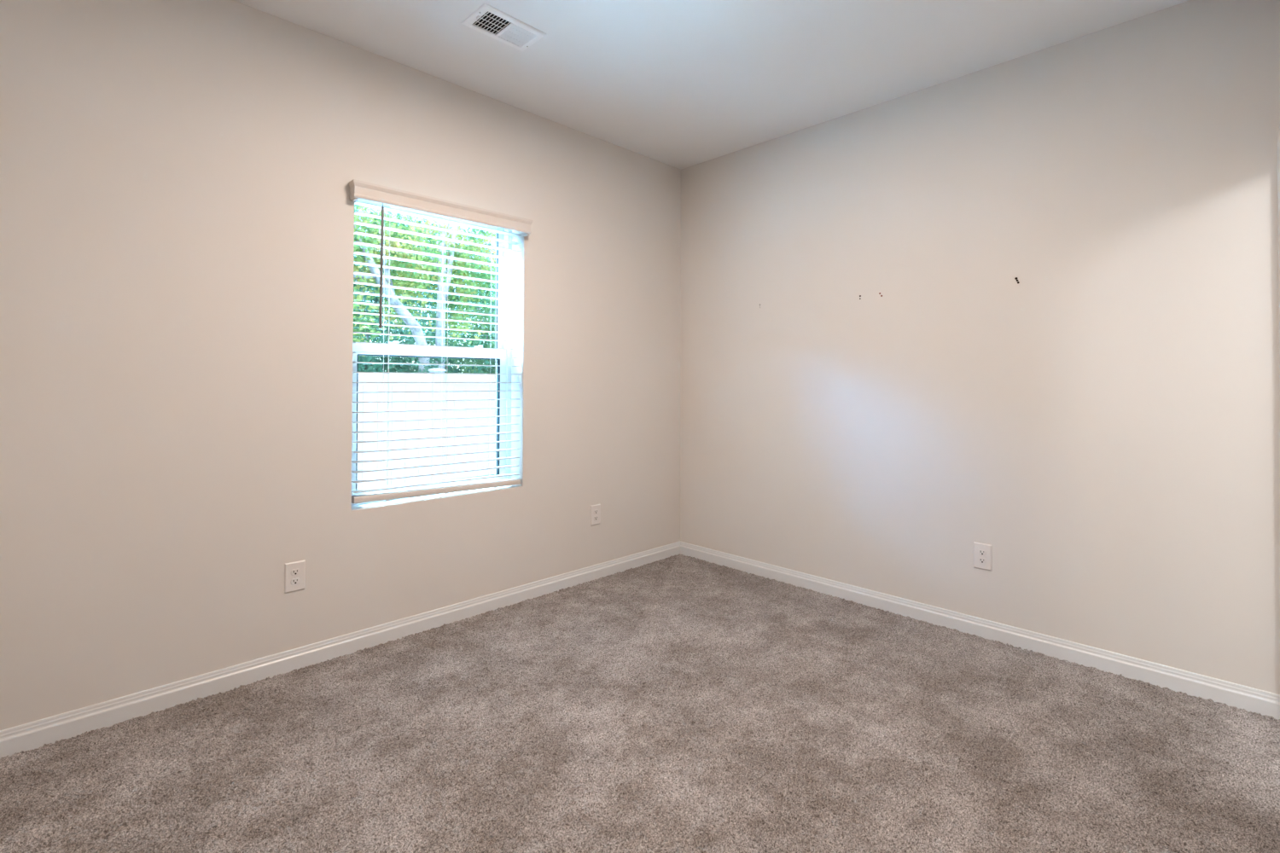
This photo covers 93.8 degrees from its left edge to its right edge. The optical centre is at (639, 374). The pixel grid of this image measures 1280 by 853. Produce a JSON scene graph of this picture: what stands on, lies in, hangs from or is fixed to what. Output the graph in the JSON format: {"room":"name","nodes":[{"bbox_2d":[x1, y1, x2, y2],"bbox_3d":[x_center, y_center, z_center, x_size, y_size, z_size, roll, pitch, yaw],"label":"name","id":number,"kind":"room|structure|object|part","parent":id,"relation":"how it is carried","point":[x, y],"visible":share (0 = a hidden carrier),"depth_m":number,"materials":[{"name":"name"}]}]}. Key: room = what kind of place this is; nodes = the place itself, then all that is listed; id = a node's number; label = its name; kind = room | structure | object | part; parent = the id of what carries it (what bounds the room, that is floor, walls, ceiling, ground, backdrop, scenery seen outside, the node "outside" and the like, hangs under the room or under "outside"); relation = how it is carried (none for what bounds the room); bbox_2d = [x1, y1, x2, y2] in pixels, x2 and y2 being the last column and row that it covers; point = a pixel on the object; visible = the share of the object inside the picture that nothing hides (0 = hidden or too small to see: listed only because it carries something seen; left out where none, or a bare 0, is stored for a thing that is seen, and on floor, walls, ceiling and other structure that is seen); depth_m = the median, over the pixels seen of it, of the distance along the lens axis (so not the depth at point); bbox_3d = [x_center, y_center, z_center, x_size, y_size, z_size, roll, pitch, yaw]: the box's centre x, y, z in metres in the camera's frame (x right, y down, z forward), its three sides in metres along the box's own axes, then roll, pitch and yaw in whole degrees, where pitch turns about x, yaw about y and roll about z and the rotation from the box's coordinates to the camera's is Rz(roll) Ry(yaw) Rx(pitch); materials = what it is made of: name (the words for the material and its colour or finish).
{"room":"empty bedroom","nodes":[
{"label":"empty bedroom","id":0,"kind":"room"},
{"bbox_2d":[0,0,680,730],"bbox_3d":[-1.119,-0.109,3.033,3.990,2.760,0.210,1,-1,-45],"label":"wall","id":1,"kind":"structure","parent":0,"point":[177,209],"depth_m":2.42,"materials":[{"name":"paint"}]},
{"bbox_2d":[284,559,305,593],"bbox_3d":[-1.460,0.857,2.535,0.080,0.124,0.008,1,-1,-45],"label":"wall outlet","id":2,"kind":"object","parent":1,"relation":"attached to","point":[294,573],"visible":1,"depth_m":2.53,"materials":[{"name":"white plastic"}]},
{"bbox_2d":[290,577,299,585],"bbox_3d":[-1.458,0.877,2.533,0.034,0.024,0.003,1,-1,-45],"label":"receptacle","id":3,"kind":"object","parent":2,"relation":"attached to","point":[294,581],"depth_m":2.53,"materials":[{"name":"grey plastic"}]},
{"bbox_2d":[290,569,300,575],"bbox_3d":[-1.458,0.838,2.533,0.034,0.024,0.003,1,-1,-45],"label":"receptacle","id":4,"kind":"object","parent":2,"relation":"attached to","point":[293,572],"depth_m":2.53,"materials":[{"name":"white plastic"}]},
{"bbox_2d":[0,541,680,758],"bbox_3d":[-1.045,1.220,2.938,3.750,0.102,0.014,1,-1,-45],"label":"baseboard","id":5,"kind":"structure","parent":1,"relation":"attached to","point":[32,736],"depth_m":2.48,"materials":[{"name":"white paint"}]},
{"bbox_2d":[351,197,511,505],"bbox_3d":[-1.091,-0.126,3.144,0.910,1.498,0.083,1,-1,-45],"label":"window","id":6,"kind":"structure","parent":1,"relation":"in","point":[500,345],"depth_m":3.39,"materials":[{"name":"white plastic"}]},
{"bbox_3d":[-1.079,0.224,3.127,0.858,0.746,0.028,1,-1,-45],"label":"sash","id":7,"kind":"part","parent":6,"relation":"part of","materials":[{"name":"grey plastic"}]},
{"bbox_3d":[-1.100,-0.474,3.159,0.858,0.763,0.026,1,-1,-45],"label":"sash","id":8,"kind":"part","parent":6,"relation":"part of","materials":[{"name":"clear plastic"}]},
{"bbox_2d":[348,179,532,503],"bbox_3d":[-0.980,-0.132,3.024,0.949,1.488,0.129,1,-1,-45],"label":"window blind","id":9,"kind":"object","parent":6,"relation":"attached to","point":[361,189],"visible":0.94,"depth_m":2.97,"materials":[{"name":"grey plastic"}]},
{"bbox_3d":[-1.209,-0.139,2.847,0.002,1.414,0.056,1,-1,-45],"label":"ladder cord","id":10,"kind":"part","parent":9,"relation":"part of","materials":[{"name":"white fabric"}]},
{"bbox_3d":[-1.198,-0.138,2.856,0.002,1.417,0.002,1,-1,-37],"label":"lift cord","id":11,"kind":"part","parent":9,"relation":"part of","materials":[{"name":"white plastic"}]},
{"bbox_3d":[-1.002,0.587,3.045,0.884,0.047,0.060,1,-1,-45],"label":"rail","id":12,"kind":"part","parent":9,"relation":"part of","materials":[{"name":"white plastic"}]},
{"bbox_3d":[-0.997,-0.133,3.055,0.002,1.421,0.057,1,-1,-45],"label":"ladder cord","id":13,"kind":"part","parent":9,"relation":"part of","materials":[{"name":"white fabric"}]},
{"bbox_3d":[-0.987,-0.132,3.065,0.002,1.423,0.002,1,-1,-37],"label":"lift cord","id":14,"kind":"part","parent":9,"relation":"part of","materials":[{"name":"white fabric"}]},
{"bbox_3d":[-0.797,-0.127,3.253,0.002,1.426,0.056,1,-1,-45],"label":"ladder cord","id":15,"kind":"part","parent":9,"relation":"part of","materials":[{"name":"white fabric"}]},
{"bbox_3d":[-0.787,-0.126,3.262,0.002,1.428,0.002,1,-1,-37],"label":"lift cord","id":16,"kind":"part","parent":9,"relation":"part of","materials":[{"name":"white fabric"}]},
{"bbox_3d":[-1.117,0.240,3.165,0.850,0.705,0.010,1,-1,-45],"label":"screen frame","id":17,"kind":"part","parent":6,"relation":"part of","materials":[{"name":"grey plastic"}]},
{"bbox_2d":[590,504,600,525],"bbox_3d":[-0.274,0.871,3.706,0.080,0.124,0.008,1,-1,-45],"label":"wall outlet","id":18,"kind":"object","parent":1,"relation":"attached to","point":[595,509],"visible":1,"depth_m":3.70,"materials":[{"name":"white plastic"}]},
{"bbox_2d":[233,0,1189,169],"bbox_3d":[0.554,-1.579,1.361,3.990,0.150,4.960,1,-1,-45],"label":"ceiling","id":19,"kind":"structure","parent":0,"point":[681,84],"depth_m":2.75,"materials":[{"name":"paint"}]},
{"bbox_2d":[461,3,546,51],"bbox_3d":[-0.584,-1.484,2.582,0.303,0.018,0.188,1,-1,-45],"label":"ceiling vent","id":20,"kind":"object","parent":19,"relation":"in","point":[487,20],"visible":1,"depth_m":2.57,"materials":[{"name":"white metal"}]},
{"bbox_3d":[-0.574,-1.488,2.592,0.010,0.008,0.127,1,-1,-45],"label":"blade","id":21,"kind":"part","parent":20,"relation":"part of","materials":[{"name":"white metal"}]},
{"bbox_3d":[-0.564,-1.488,2.602,0.010,0.008,0.127,1,-1,-45],"label":"blade","id":22,"kind":"part","parent":20,"relation":"part of","materials":[{"name":"white metal"}]},
{"bbox_3d":[-0.554,-1.487,2.612,0.010,0.008,0.127,1,-1,-45],"label":"blade","id":23,"kind":"part","parent":20,"relation":"part of","materials":[{"name":"white metal"}]},
{"bbox_3d":[-0.544,-1.487,2.622,0.010,0.008,0.127,1,-1,-45],"label":"blade","id":24,"kind":"part","parent":20,"relation":"part of","materials":[{"name":"white metal"}]},
{"bbox_3d":[-0.534,-1.487,2.631,0.010,0.008,0.127,1,-1,-45],"label":"blade","id":25,"kind":"part","parent":20,"relation":"part of","materials":[{"name":"white metal"}]},
{"bbox_3d":[-0.524,-1.487,2.642,0.010,0.008,0.127,1,-1,-45],"label":"blade","id":26,"kind":"part","parent":20,"relation":"part of","materials":[{"name":"white metal"}]},
{"bbox_3d":[-0.514,-1.487,2.651,0.010,0.008,0.127,1,-1,-45],"label":"blade","id":27,"kind":"part","parent":20,"relation":"part of","materials":[{"name":"white metal"}]},
{"bbox_3d":[-0.503,-1.487,2.661,0.010,0.008,0.127,1,-1,-45],"label":"blade","id":28,"kind":"part","parent":20,"relation":"part of","materials":[{"name":"white metal"}]},
{"bbox_2d":[680,0,1279,694],"bbox_3d":[2.000,-0.104,2.628,0.120,2.760,4.750,1,-1,-45],"label":"wall","id":29,"kind":"structure","parent":0,"point":[1105,420],"depth_m":2.77,"materials":[{"name":"paint"}]},
{"bbox_2d":[680,541,1279,720],"bbox_3d":[1.307,1.230,3.214,0.014,0.102,2.925,1,-1,-45],"label":"baseboard","id":30,"kind":"structure","parent":29,"relation":"attached to","point":[1248,699],"depth_m":2.74,"materials":[{"name":"white paint"}]},
{"bbox_2d":[973,541,991,570],"bbox_3d":[1.647,0.877,2.879,0.008,0.124,0.080,1,-1,-45],"label":"wall outlet","id":31,"kind":"object","parent":29,"relation":"attached to","point":[982,552],"visible":1,"depth_m":2.88,"materials":[{"name":"white plastic"}]},
{"bbox_2d":[977,558,986,564],"bbox_3d":[1.646,0.896,2.877,0.003,0.024,0.034,1,-1,-45],"label":"receptacle","id":32,"kind":"object","parent":31,"relation":"attached to","point":[980,561],"depth_m":2.88,"materials":[{"name":"grey plastic"}]},
{"bbox_2d":[977,549,986,555],"bbox_3d":[1.646,0.857,2.878,0.003,0.024,0.034,1,-1,-45],"label":"receptacle","id":33,"kind":"object","parent":31,"relation":"attached to","point":[980,552],"depth_m":2.88,"materials":[{"name":"grey plastic"}]},
{"bbox_3d":[-0.047,1.311,1.926,3.990,0.100,3.275,1,-1,-45],"label":"floor","id":34,"kind":"structure","parent":0,"visible":0},
{"bbox_2d":[0,553,1279,852],"bbox_3d":[-0.015,1.245,1.889,3.743,0.024,2.938,1,-1,-45],"label":"carpet","id":35,"kind":"object","parent":34,"relation":"on","point":[680,703],"visible":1,"depth_m":1.98,"materials":[{"name":"grey carpet"}]},
{"bbox_3d":[1.023,-0.129,0.778,3.870,2.760,0.120,1,-1,-45],"label":"wall","id":36,"kind":"structure","parent":0,"visible":0},
{"bbox_2d":[1277,123,1279,393],"bbox_3d":[2.063,0.193,1.816,0.939,2.107,0.140,1,-1,-45],"label":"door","id":37,"kind":"structure","parent":36,"relation":"in","point":[1278,136],"depth_m":2.19,"materials":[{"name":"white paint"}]},
{"label":"outside","id":38,"kind":"structure","parent":0,"visible":0},
{"bbox_3d":[-7.475,2.094,20.644,40.000,0.200,33.770,1,-1,-45],"label":"ground","id":39,"kind":"structure","parent":38,"visible":0},
{"bbox_2d":[358,355,391,372],"bbox_3d":[-3.219,0.783,7.132,0.690,2.126,0.613,0,-1,13],"label":"shrub","id":40,"kind":"object","parent":39,"relation":"on","point":[374,360],"visible":0.02,"depth_m":7.19,"materials":[{"name":"green plant"}]},
{"bbox_2d":[353,204,434,372],"bbox_3d":[-5.283,-0.707,11.277,3.633,5.314,2.584,1,-1,-45],"label":"tree","id":41,"kind":"object","parent":39,"relation":"on","point":[398,368],"visible":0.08,"depth_m":11.33,"materials":[{"name":"green plant"}]},
{"bbox_2d":[353,204,453,372],"bbox_3d":[-3.589,-0.256,7.979,2.376,4.218,1.215,1,-1,-45],"label":"tree","id":42,"kind":"object","parent":39,"relation":"on","point":[395,301],"visible":0.38,"depth_m":8.05,"materials":[{"name":"green plant"}]},
{"bbox_2d":[353,208,495,369],"bbox_3d":[-3.338,-0.419,9.635,2.910,4.590,1.432,1,-1,-45],"label":"tree","id":43,"kind":"object","parent":39,"relation":"on","point":[440,333],"visible":0.38,"depth_m":9.71,"materials":[{"name":"green plant"}]},
{"bbox_2d":[356,368,496,490],"bbox_3d":[-2.374,0.887,6.979,9.908,1.916,0.148,1,-1,-45],"label":"vinyl fence","id":44,"kind":"object","parent":39,"relation":"on","point":[363,377],"visible":0.11,"depth_m":6.86,"materials":[{"name":"white plastic"}]},
{"bbox_3d":[-3.242,0.937,6.121,2.311,1.650,0.022,1,-1,-45],"label":"panel","id":45,"kind":"part","parent":44,"relation":"part of","materials":[{"name":"white plastic"}]},
{"bbox_3d":[-3.239,0.052,6.131,2.313,0.140,0.025,1,-1,-45],"label":"rail","id":46,"kind":"part","parent":44,"relation":"part of","materials":[{"name":"white plastic"}]},
{"bbox_3d":[-2.374,0.903,6.978,0.127,1.885,0.127,1,-1,-45],"label":"post","id":47,"kind":"part","parent":44,"relation":"part of","materials":[{"name":"white plastic"}]},
{"bbox_3d":[-1.506,0.963,7.835,2.311,1.650,0.022,1,-1,-45],"label":"panel","id":48,"kind":"part","parent":44,"relation":"part of","materials":[{"name":"white plastic"}]},
{"bbox_3d":[-1.503,0.078,7.846,2.313,0.140,0.025,1,-1,-45],"label":"rail","id":49,"kind":"part","parent":44,"relation":"part of","materials":[{"name":"white plastic"}]},
{"bbox_2d":[370,220,494,373],"bbox_3d":[-4.923,-1.030,14.733,3.515,5.931,3.135,0,-1,-9],"label":"tree","id":50,"kind":"object","parent":39,"relation":"on","point":[429,333],"visible":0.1,"depth_m":14.36,"materials":[{"name":"green plant"}]},
{"bbox_2d":[416,357,455,372],"bbox_3d":[-2.659,0.778,7.675,0.679,2.152,0.625,1,-1,-45],"label":"shrub","id":51,"kind":"object","parent":39,"relation":"on","point":[439,360],"visible":0.02,"depth_m":7.69,"materials":[{"name":"green plant"}]},
{"bbox_2d":[424,240,496,373],"bbox_3d":[-2.776,-0.371,11.753,2.958,4.552,1.712,1,-1,-39],"label":"tree","id":52,"kind":"object","parent":39,"relation":"on","point":[486,344],"visible":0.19,"depth_m":11.25,"materials":[{"name":"green plant"}]},
{"bbox_2d":[466,359,494,373],"bbox_3d":[-2.076,0.801,8.247,0.644,2.124,0.602,1,-1,-45],"label":"shrub","id":53,"kind":"object","parent":39,"relation":"on","point":[485,362],"visible":0.02,"depth_m":8.15,"materials":[{"name":"green plant"}]}
]}

